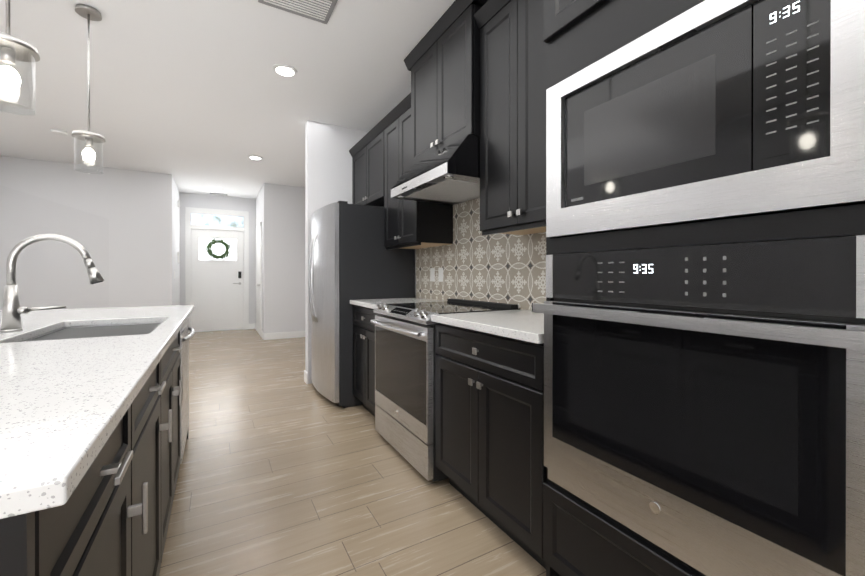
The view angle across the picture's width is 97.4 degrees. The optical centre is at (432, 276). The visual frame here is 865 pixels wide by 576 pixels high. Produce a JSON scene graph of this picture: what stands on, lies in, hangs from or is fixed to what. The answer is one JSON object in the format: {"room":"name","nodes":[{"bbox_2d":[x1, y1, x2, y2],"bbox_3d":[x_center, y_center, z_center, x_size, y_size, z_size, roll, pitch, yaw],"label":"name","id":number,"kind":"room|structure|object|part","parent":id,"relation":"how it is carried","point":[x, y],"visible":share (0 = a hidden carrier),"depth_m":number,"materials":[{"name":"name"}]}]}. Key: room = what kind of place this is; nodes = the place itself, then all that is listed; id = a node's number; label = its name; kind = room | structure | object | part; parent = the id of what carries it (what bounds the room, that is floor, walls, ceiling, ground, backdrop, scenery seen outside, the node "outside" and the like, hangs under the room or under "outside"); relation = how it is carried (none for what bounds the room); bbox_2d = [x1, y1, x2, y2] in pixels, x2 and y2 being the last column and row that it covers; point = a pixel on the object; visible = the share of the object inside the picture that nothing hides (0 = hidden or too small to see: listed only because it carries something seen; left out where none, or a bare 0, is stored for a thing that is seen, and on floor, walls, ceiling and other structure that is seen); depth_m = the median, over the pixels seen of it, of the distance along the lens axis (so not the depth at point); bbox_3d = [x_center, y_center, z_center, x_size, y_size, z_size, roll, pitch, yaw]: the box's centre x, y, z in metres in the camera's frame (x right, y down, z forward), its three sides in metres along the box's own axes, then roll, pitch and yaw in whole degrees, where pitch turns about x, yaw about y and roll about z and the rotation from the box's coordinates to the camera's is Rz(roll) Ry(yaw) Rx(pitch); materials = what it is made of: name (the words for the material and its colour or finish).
{"room":"kitchen","nodes":[
{"label":"kitchen","id":0,"kind":"room"},
{"bbox_2d":[0,156,172,310],"bbox_3d":[-5.052,-0.258,5.615,2.000,2.740,0.142,0,0,-30],"label":"wall","id":1,"kind":"structure","parent":0,"point":[135,207],"depth_m":5.56,"materials":[{"name":"white paint"}]},
{"bbox_2d":[173,178,179,304],"bbox_3d":[-4.610,-0.260,6.738,0.120,2.740,1.369,0,0,-30],"label":"wall","id":2,"kind":"structure","parent":0,"point":[176,247],"depth_m":6.76,"materials":[{"name":"white paint"}]},
{"bbox_2d":[174,200,179,277],"bbox_3d":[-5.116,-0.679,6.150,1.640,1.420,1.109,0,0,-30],"label":"switch plates","id":3,"kind":"object","parent":2,"relation":"attached to","point":[178,203],"visible":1,"depth_m":6.94,"materials":[{"name":"white plastic"}]},
{"bbox_2d":[180,192,255,323],"bbox_3d":[-4.343,-0.263,7.746,1.580,2.740,0.120,0,0,-30],"label":"wall","id":4,"kind":"structure","parent":0,"point":[193,200],"depth_m":7.73,"materials":[{"name":"white paint"}]},
{"bbox_2d":[185,207,248,332],"bbox_3d":[-4.354,-0.123,7.725,1.116,2.460,0.126,0,0,-30],"label":"door","id":5,"kind":"structure","parent":4,"relation":"attached to","point":[217,298],"depth_m":7.70,"materials":[{"name":"white wood"}]},
{"bbox_2d":[204,237,230,259],"bbox_3d":[-4.312,-0.560,7.650,0.498,0.466,0.098,0,0,-30],"label":"wreath","id":6,"kind":"object","parent":5,"relation":"attached to","point":[214,255],"visible":1,"depth_m":7.65,"materials":[{"name":"green plant"}]},
{"bbox_2d":[233,272,240,284],"bbox_3d":[-4.038,0.034,7.857,0.155,0.270,0.050,0,0,-30],"label":"hardware piece","id":7,"kind":"object","parent":5,"relation":"attached to","point":[239,276],"visible":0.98,"depth_m":7.88,"materials":[{"name":"silver metal"}]},
{"bbox_2d":[0,0,454,198],"bbox_3d":[-1.794,-1.669,2.152,4.480,0.100,12.360,0,0,-30],"label":"ceiling","id":8,"kind":"structure","parent":0,"point":[197,96],"depth_m":3.16,"materials":[{"name":"white paint"}]},
{"bbox_2d":[0,0,39,115],"bbox_3d":[-1.476,-1.102,1.321,0.156,1.029,0.156,0,0,-30],"label":"pendant light","id":9,"kind":"object","parent":8,"relation":"hanging from","point":[13,49],"visible":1,"depth_m":1.32,"materials":[{"name":"silver metal"}]},
{"bbox_2d":[50,129,67,135],"bbox_3d":[-4.173,-1.609,4.250,0.140,0.030,0.140,0,0,-30],"label":"smoke detector","id":10,"kind":"object","parent":8,"relation":"attached to","point":[59,132],"visible":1,"depth_m":4.22,"materials":[{"name":"white plastic"}]},
{"bbox_2d":[71,4,105,173],"bbox_3d":[-2.094,-1.129,2.316,0.156,0.979,0.156,0,0,-30],"label":"pendant light","id":11,"kind":"object","parent":8,"relation":"hanging from","point":[88,13],"visible":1,"depth_m":2.31,"materials":[{"name":"silver metal"}]},
{"bbox_2d":[248,155,262,159],"bbox_3d":[-2.419,-1.620,5.191,0.184,0.013,0.184,0,0,-30],"label":"recessed light","id":12,"kind":"object","parent":8,"relation":"in","point":[254,157],"visible":0.96,"depth_m":5.16,"materials":[{"name":"white plastic"}]},
{"bbox_2d":[272,64,296,76],"bbox_3d":[-1.159,-1.614,2.985,0.184,0.013,0.184,0,0,-30],"label":"recessed light","id":13,"kind":"object","parent":8,"relation":"in","point":[284,70],"visible":0.98,"depth_m":2.97,"materials":[{"name":"white plastic"}]},
{"bbox_2d":[258,0,337,23],"bbox_3d":[-0.786,-1.611,2.220,0.400,0.016,0.250,0,0,-30],"label":"ceiling vent","id":14,"kind":"object","parent":8,"relation":"in","point":[321,11],"visible":1,"depth_m":2.27,"materials":[{"name":"grey metal"}]},
{"bbox_2d":[256,186,262,331],"bbox_3d":[-3.311,-0.262,7.408,0.120,2.740,1.489,0,0,-30],"label":"wall","id":15,"kind":"structure","parent":0,"point":[259,208],"depth_m":7.00,"materials":[{"name":"white paint"}]},
{"bbox_2d":[256,222,261,335],"bbox_3d":[-3.393,0.053,7.367,0.062,2.110,0.900,0,0,-30],"label":"door frame","id":16,"kind":"structure","parent":15,"relation":"attached to","point":[259,275],"depth_m":7.25,"materials":[{"name":"white wood"}]},
{"bbox_2d":[254,323,264,339],"bbox_3d":[-3.336,1.051,7.319,0.020,0.115,1.624,0,0,-30],"label":"baseboard","id":17,"kind":"structure","parent":15,"relation":"attached to","point":[258,329],"depth_m":7.21,"materials":[{"name":"white wood"}]},
{"bbox_2d":[263,183,304,332],"bbox_3d":[-2.522,-0.261,6.930,1.020,2.740,0.120,0,0,-30],"label":"wall","id":18,"kind":"structure","parent":0,"point":[283,258],"depth_m":6.78,"materials":[{"name":"white paint"}]},
{"bbox_2d":[265,331,304,339],"bbox_3d":[-2.532,1.052,6.850,0.876,0.115,0.014,0,0,-30],"label":"baseboard","id":19,"kind":"structure","parent":18,"relation":"attached to","point":[279,335],"depth_m":6.78,"materials":[{"name":"white wood"}]},
{"bbox_2d":[305,120,367,383],"bbox_3d":[-0.978,-0.254,4.196,0.799,2.740,0.120,0,0,-30],"label":"wall","id":20,"kind":"structure","parent":0,"point":[328,167],"depth_m":4.04,"materials":[{"name":"white paint"}]},
{"bbox_2d":[304,370,307,381],"bbox_3d":[-1.017,1.058,4.254,0.812,0.115,0.014,0,0,-30],"label":"baseboard","id":21,"kind":"structure","parent":20,"relation":"attached to","point":[305,373],"depth_m":3.98,"materials":[{"name":"white wood"}]},
{"bbox_2d":[159,329,545,575],"bbox_3d":[-1.794,1.171,2.159,4.480,0.100,12.360,0,0,-30],"label":"floor","id":22,"kind":"structure","parent":0,"point":[285,469],"depth_m":1.96,"materials":[{"name":"brown wood"}]},
{"bbox_2d":[0,309,193,575],"bbox_3d":[-1.337,0.678,1.353,0.720,0.890,2.590,0,0,-30],"label":"kitchen island","id":23,"kind":"object","parent":22,"relation":"on","point":[117,522],"depth_m":0.80,"materials":[{"name":"black wood"}]},
{"bbox_2d":[0,305,193,524],"bbox_3d":[-1.502,0.217,1.258,1.100,0.029,2.630,0,0,-30],"label":"island countertop","id":24,"kind":"structure","parent":23,"relation":"on","point":[68,377],"depth_m":0.70,"materials":[{"name":"white stone"}]},
{"bbox_2d":[0,234,103,331],"bbox_3d":[-1.455,0.019,1.463,0.296,0.365,0.060,0,0,-30],"label":"faucet","id":25,"kind":"object","parent":24,"relation":"on","point":[12,310],"visible":1,"depth_m":1.41,"materials":[{"name":"silver metal"}]},
{"bbox_2d":[179,317,194,463],"bbox_3d":[-1.766,0.678,2.174,0.686,0.885,0.600,0,0,-30],"label":"dishwasher","id":26,"kind":"object","parent":22,"relation":"on","point":[185,336],"visible":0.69,"depth_m":2.24,"materials":[{"name":"silver metal"}]},
{"bbox_2d":[308,201,414,407],"bbox_3d":[-0.762,0.239,3.716,0.863,1.755,0.900,0,0,-30],"label":"fridge","id":27,"kind":"object","parent":22,"relation":"on","point":[351,257],"visible":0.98,"depth_m":3.29,"materials":[{"name":"grey metal"}]},
{"bbox_2d":[353,305,379,416],"bbox_3d":[-0.257,0.676,3.115,0.619,0.884,0.627,0,0,-30],"label":"base cabinet","id":28,"kind":"object","parent":22,"relation":"on","point":[363,329],"depth_m":2.97,"materials":[{"name":"black wood"}]},
{"bbox_2d":[370,298,520,481],"bbox_3d":[0.036,0.646,2.474,0.714,0.947,0.770,0,0,-30],"label":"range","id":29,"kind":"object","parent":22,"relation":"on","point":[405,354],"visible":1,"depth_m":2.24,"materials":[{"name":"silver metal"}]},
{"bbox_2d":[435,323,545,568],"bbox_3d":[0.472,0.679,1.835,0.619,0.884,0.767,0,0,-30],"label":"base cabinet","id":30,"kind":"object","parent":22,"relation":"on","point":[489,425],"depth_m":1.59,"materials":[{"name":"black wood"}]},
{"bbox_2d":[350,298,543,343],"bbox_3d":[0.114,0.218,2.437,0.644,0.036,2.170,0,0,-30],"label":"countertop","id":31,"kind":"structure","parent":30,"relation":"on","point":[524,325],"depth_m":1.78,"materials":[{"name":"white stone"}]},
{"bbox_2d":[543,0,864,575],"bbox_3d":[0.853,-0.169,1.117,0.664,2.585,0.856,0,0,-30],"label":"tall cabinet","id":32,"kind":"object","parent":22,"relation":"on","point":[581,537],"visible":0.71,"depth_m":1.12,"materials":[{"name":"black"}]},
{"bbox_2d":[532,235,864,575],"bbox_3d":[0.807,0.316,1.116,0.648,0.780,0.767,0,0,-30],"label":"wall oven","id":33,"kind":"object","parent":32,"relation":"in","point":[704,409],"visible":1,"depth_m":0.86,"materials":[{"name":"silver metal"}]},
{"bbox_2d":[546,0,864,236],"bbox_3d":[0.793,-0.392,1.106,0.480,0.512,0.767,0,0,-30],"label":"microwave","id":34,"kind":"object","parent":32,"relation":"in","point":[709,109],"visible":1,"depth_m":0.88,"materials":[{"name":"silver metal"}]},
{"bbox_2d":[415,249,524,309],"bbox_3d":[0.498,-0.250,2.534,0.120,2.740,10.510,0,0,-30],"label":"wall","id":35,"kind":"structure","parent":0,"point":[415,274],"depth_m":3.57,"materials":[{"name":"white paint"}]},
{"bbox_2d":[352,132,380,206],"bbox_3d":[-0.512,-1.008,3.853,0.329,0.590,0.906,0,0,-30],"label":"upper cabinet","id":36,"kind":"object","parent":35,"relation":"attached to","point":[366,162],"depth_m":3.74,"materials":[{"name":"black wood"}]},
{"bbox_2d":[381,108,452,248],"bbox_3d":[-0.132,-0.779,3.185,0.329,1.045,0.632,0,0,-30],"label":"upper cabinet","id":37,"kind":"object","parent":35,"relation":"attached to","point":[408,224],"depth_m":3.05,"materials":[{"name":"black wood"}]},
{"bbox_2d":[391,134,479,204],"bbox_3d":[0.124,-0.676,2.521,0.539,0.242,0.766,0,0,-30],"label":"range hood","id":38,"kind":"object","parent":35,"relation":"attached to","point":[449,174],"visible":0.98,"depth_m":2.30,"materials":[{"name":"silver metal"}]},
{"bbox_2d":[409,0,492,166],"bbox_3d":[0.194,-1.167,2.560,0.379,0.735,0.774,0,0,-30],"label":"upper cabinet","id":39,"kind":"object","parent":35,"relation":"attached to","point":[476,67],"depth_m":2.38,"materials":[{"name":"black wood"}]},
{"bbox_3d":[-0.014,-1.451,2.884,0.419,0.300,3.079,0,0,-30],"label":"crown","id":40,"kind":"part","parent":39,"relation":"part of","materials":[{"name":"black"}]},
{"bbox_2d":[416,197,545,309],"bbox_3d":[0.389,-0.180,2.596,0.008,0.758,2.173,0,0,-30],"label":"tile backsplash","id":41,"kind":"structure","parent":35,"relation":"attached to","point":[473,262],"depth_m":2.67,"materials":[{"name":"beige tile"}]},
{"bbox_2d":[430,268,434,280],"bbox_3d":[-0.002,-0.015,3.268,0.007,0.115,0.072,0,0,-30],"label":"electrical outlet plate","id":42,"kind":"object","parent":41,"relation":"attached to","point":[432,270],"depth_m":3.26,"materials":[{"name":"white plastic"}]},
{"bbox_2d":[438,268,442,281],"bbox_3d":[0.067,-0.014,3.146,0.007,0.115,0.072,0,0,-30],"label":"electrical outlet plate","id":43,"kind":"object","parent":41,"relation":"attached to","point":[440,274],"depth_m":3.14,"materials":[{"name":"white plastic"}]},
{"bbox_2d":[477,0,545,234],"bbox_3d":[0.563,-0.826,1.964,0.329,1.145,0.627,0,0,-30],"label":"upper cabinet","id":44,"kind":"object","parent":35,"relation":"attached to","point":[511,46],"depth_m":1.92,"materials":[{"name":"black wood"}]}
]}

